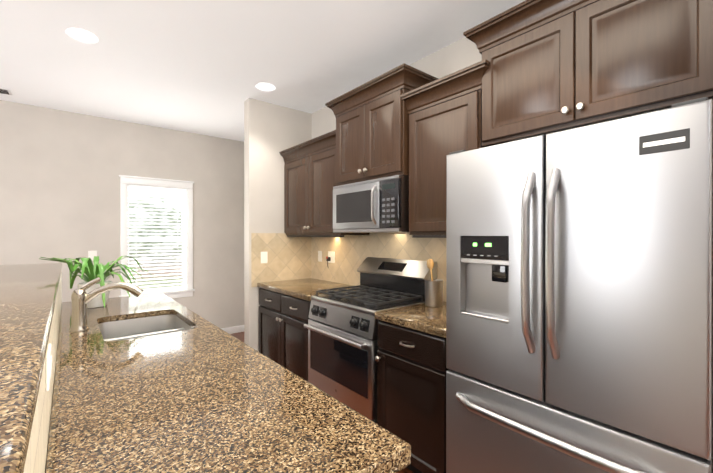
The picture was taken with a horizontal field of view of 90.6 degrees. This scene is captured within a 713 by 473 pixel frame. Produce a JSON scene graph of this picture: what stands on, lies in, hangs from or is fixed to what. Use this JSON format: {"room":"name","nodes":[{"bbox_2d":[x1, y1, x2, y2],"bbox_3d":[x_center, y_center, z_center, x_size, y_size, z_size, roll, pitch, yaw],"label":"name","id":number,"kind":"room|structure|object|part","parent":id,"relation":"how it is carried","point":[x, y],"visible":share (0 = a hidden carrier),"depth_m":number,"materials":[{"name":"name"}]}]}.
{"room":"kitchen","nodes":[
{"label":"kitchen","id":0,"kind":"room"},
{"bbox_2d":[0,37,481,351],"bbox_3d":[-1.607,0.016,0.209,7.100,2.740,7.910,0,0,-39],"label":"wall","id":1,"kind":"structure","parent":0,"point":[61,171],"depth_m":3.87,"materials":[{"name":"paint"}]},
{"bbox_2d":[88,251,96,260],"bbox_3d":[-2.982,0.217,3.983,0.080,0.115,0.007,0,0,-39],"label":"light switch","id":2,"kind":"object","parent":1,"relation":"attached to","point":[91,254],"visible":0.67,"depth_m":3.98,"materials":[{"name":"white plastic"}]},
{"bbox_2d":[118,175,194,297],"bbox_3d":[-2.502,0.034,4.438,0.834,1.510,0.180,0,0,-39],"label":"window","id":3,"kind":"structure","parent":1,"relation":"in","point":[126,181],"depth_m":4.47,"materials":[{"name":"white"}]},
{"bbox_3d":[-2.545,0.034,4.490,0.668,1.319,0.045,0,0,-39],"label":"window sash","id":4,"kind":"part","parent":3,"relation":"part of","materials":[{"name":"white"}]},
{"bbox_2d":[128,185,185,293],"bbox_3d":[-2.499,0.039,4.434,0.638,1.305,0.066,0,0,-39],"label":"window blinds","id":5,"kind":"object","parent":3,"relation":"attached to","point":[155,189],"visible":0.85,"depth_m":4.43,"materials":[{"name":"white plastic"}]},
{"bbox_2d":[222,325,243,333],"bbox_3d":[-4.047,1.330,3.110,6.750,0.095,0.014,0,0,-39],"label":"baseboard","id":6,"kind":"structure","parent":1,"relation":"attached to","point":[234,329],"depth_m":4.99,"materials":[{"name":"white"}]},
{"bbox_2d":[261,252,267,262],"bbox_3d":[-0.930,0.211,3.553,0.072,0.116,0.006,0,0,-39],"label":"switch","id":7,"kind":"object","parent":1,"relation":"attached to","point":[264,257],"visible":1,"depth_m":3.55,"materials":[{"name":"white plastic"}]},
{"bbox_2d":[318,251,321,261],"bbox_3d":[-0.391,0.211,3.768,0.006,0.115,0.072,0,0,-39],"label":"electrical outlet","id":8,"kind":"object","parent":1,"relation":"attached to","point":[319,256],"visible":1,"depth_m":3.76,"materials":[{"name":"white plastic"}]},
{"bbox_2d":[283,132,370,235],"bbox_3d":[-0.321,-0.446,3.431,0.344,0.866,0.982,0,0,-39],"label":"upper cabinet","id":9,"kind":"object","parent":1,"relation":"attached to","point":[308,192],"depth_m":3.30,"materials":[{"name":"brown wood"}]},
{"bbox_2d":[326,251,334,265],"bbox_3d":[-0.273,0.241,3.594,0.045,0.174,0.115,0,0,-39],"label":"electrical outlet","id":10,"kind":"object","parent":1,"relation":"attached to","point":[330,257],"visible":1,"depth_m":3.60,"materials":[{"name":"white plastic"}]},
{"bbox_2d":[251,232,445,301],"bbox_3d":[-0.050,0.046,2.820,0.698,0.915,2.275,0,0,-39],"label":"backsplash","id":11,"kind":"structure","parent":1,"relation":"attached to","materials":[{"name":"tile"}]},
{"bbox_2d":[331,64,430,187],"bbox_3d":[0.211,-0.757,2.740,0.394,0.691,0.750,0,0,-39],"label":"upper cabinet","id":12,"kind":"object","parent":1,"relation":"attached to","point":[369,139],"depth_m":2.54,"materials":[{"name":"brown wood"}]},
{"bbox_2d":[333,175,408,232],"bbox_3d":[0.180,-0.220,2.716,0.451,0.376,0.744,0,0,-39],"label":"microwave","id":13,"kind":"object","parent":12,"relation":"attached to","point":[379,205],"visible":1,"depth_m":2.49,"materials":[{"name":"silver metal"}]},
{"bbox_2d":[403,64,478,235],"bbox_3d":[0.638,-0.473,2.257,0.344,0.926,0.530,0,0,-39],"label":"upper cabinet","id":14,"kind":"object","parent":1,"relation":"attached to","point":[443,115],"depth_m":2.17,"materials":[{"name":"brown wood"}]},
{"bbox_2d":[475,0,712,147],"bbox_3d":[1.106,-0.817,1.684,0.344,0.636,0.940,0,0,-39],"label":"upper cabinet","id":15,"kind":"object","parent":1,"relation":"attached to","point":[543,67],"depth_m":1.54,"materials":[{"name":"brown wood"}]},
{"bbox_2d":[0,0,524,141],"bbox_3d":[-1.636,-1.395,0.239,7.100,0.080,8.000,0,0,-39],"label":"ceiling","id":16,"kind":"structure","parent":0,"point":[204,67],"depth_m":2.58,"materials":[{"name":"paint"}]},
{"bbox_2d":[0,88,11,94],"bbox_3d":[-3.391,-1.358,3.223,0.340,0.009,0.160,0,0,-39],"label":"ceiling vent","id":17,"kind":"object","parent":16,"relation":"in","point":[5,91],"visible":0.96,"depth_m":3.29,"materials":[{"name":"white metal"}]},
{"bbox_2d":[66,28,97,42],"bbox_3d":[-1.854,-1.356,2.386,0.174,0.008,0.174,0,0,-39],"label":"recessed light","id":18,"kind":"object","parent":16,"relation":"in","point":[84,36],"visible":1,"depth_m":2.38,"materials":[{"name":"white"}]},
{"bbox_2d":[256,83,275,91],"bbox_3d":[-0.826,-1.358,3.214,0.174,0.008,0.174,0,0,-39],"label":"recessed light","id":19,"kind":"object","parent":16,"relation":"in","point":[266,87],"visible":1,"depth_m":3.22,"materials":[{"name":"white"}]},
{"bbox_2d":[230,332,413,472],"bbox_3d":[-1.636,1.415,0.247,7.100,0.060,8.000,0,0,-39],"label":"floor","id":20,"kind":"structure","parent":0,"point":[239,336],"depth_m":4.75,"materials":[{"name":"brown wood"}]},
{"bbox_2d":[28,271,410,472],"bbox_3d":[-0.710,0.806,1.229,0.778,1.153,3.850,0,0,-39],"label":"kitchen island","id":21,"kind":"object","parent":20,"relation":"on","point":[156,383],"depth_m":0.96,"materials":[{"name":"brown stone"}]},
{"bbox_2d":[0,263,61,472],"bbox_3d":[-1.133,0.215,0.900,0.549,0.032,3.940,0,0,-39],"label":"island countertop","id":22,"kind":"structure","parent":21,"relation":"on","point":[28,292],"depth_m":0.64,"materials":[{"name":"brown stone"}]},
{"bbox_2d":[23,271,61,472],"bbox_3d":[-0.918,0.499,1.058,0.009,0.539,3.850,0,0,-39],"label":"backsplash","id":23,"kind":"structure","parent":21,"relation":"attached to","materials":[{"name":"tile"}]},
{"bbox_2d":[46,344,51,390],"bbox_3d":[-0.683,0.288,0.784,0.007,0.072,0.120,0,0,-39],"label":"outlet","id":24,"kind":"object","parent":21,"relation":"attached to","point":[48,365],"visible":1,"depth_m":0.75,"materials":[{"name":"white plastic"}]},
{"bbox_2d":[39,256,152,307],"bbox_3d":[-1.731,0.294,2.377,0.594,0.340,0.654,0,0,-39],"label":"plant","id":25,"kind":"object","parent":21,"relation":"on","point":[90,270],"visible":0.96,"depth_m":2.29,"materials":[{"name":"green plant"}]},
{"bbox_2d":[69,277,143,331],"bbox_3d":[-1.278,0.337,1.812,0.310,0.259,0.126,0,0,-39],"label":"faucet","id":26,"kind":"object","parent":21,"relation":"on","point":[80,298],"depth_m":1.76,"materials":[{"name":"silver metal"}]},
{"bbox_2d":[98,314,192,340],"bbox_3d":[-1.142,0.575,1.908,0.470,0.258,0.680,0,0,-39],"label":"sink","id":27,"kind":"object","parent":21,"relation":"in","point":[112,327],"depth_m":2.10,"materials":[{"name":"metal"}]},
{"bbox_2d":[255,284,310,381],"bbox_3d":[-0.436,0.941,3.341,0.619,0.872,0.982,0,0,-39],"label":"base cabinet","id":28,"kind":"object","parent":20,"relation":"on","point":[283,336],"depth_m":3.10,"materials":[{"name":"brown wood"}]},
{"bbox_2d":[259,276,358,299],"bbox_3d":[-0.439,0.483,3.337,0.628,0.042,0.983,0,0,-39],"label":"countertop","id":29,"kind":"structure","parent":28,"relation":"on","point":[307,288],"depth_m":3.32,"materials":[{"name":"brown stone"}]},
{"bbox_2d":[304,257,436,423],"bbox_3d":[0.082,0.781,2.639,0.698,1.195,0.746,0,0,-39],"label":"range","id":30,"kind":"object","parent":20,"relation":"on","point":[341,326],"visible":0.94,"depth_m":2.49,"materials":[{"name":"silver metal"}]},
{"bbox_2d":[375,316,448,472],"bbox_3d":[0.524,0.944,2.168,0.619,0.872,0.530,0,0,-39],"label":"base cabinet","id":31,"kind":"object","parent":20,"relation":"on","point":[411,362],"depth_m":1.93,"materials":[{"name":"brown wood"}]},
{"bbox_2d":[375,300,445,335],"bbox_3d":[0.521,0.486,2.163,0.628,0.042,0.533,0,0,-39],"label":"countertop","id":32,"kind":"structure","parent":31,"relation":"on","point":[432,319],"depth_m":2.05,"materials":[{"name":"brown stone"}]},
{"bbox_2d":[425,259,442,306],"bbox_3d":[0.518,0.308,2.381,0.124,0.311,0.136,0,0,-39],"label":"canister","id":33,"kind":"object","parent":32,"relation":"on","point":[433,292],"visible":1,"depth_m":2.33,"materials":[{"name":"silver metal"}]},
{"bbox_2d":[446,97,712,472],"bbox_3d":[0.946,0.486,1.549,0.722,1.792,0.920,0,0,-39],"label":"fridge","id":34,"kind":"object","parent":20,"relation":"on","point":[579,299],"visible":1,"depth_m":1.26,"materials":[{"name":"silver metal"}]},
{"label":"outside","id":35,"kind":"structure","parent":0,"visible":0},
{"bbox_2d":[129,190,181,288],"bbox_3d":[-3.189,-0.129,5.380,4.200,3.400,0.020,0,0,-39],"label":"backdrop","id":36,"kind":"structure","parent":35,"point":[159,209],"depth_m":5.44,"materials":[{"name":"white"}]}
]}

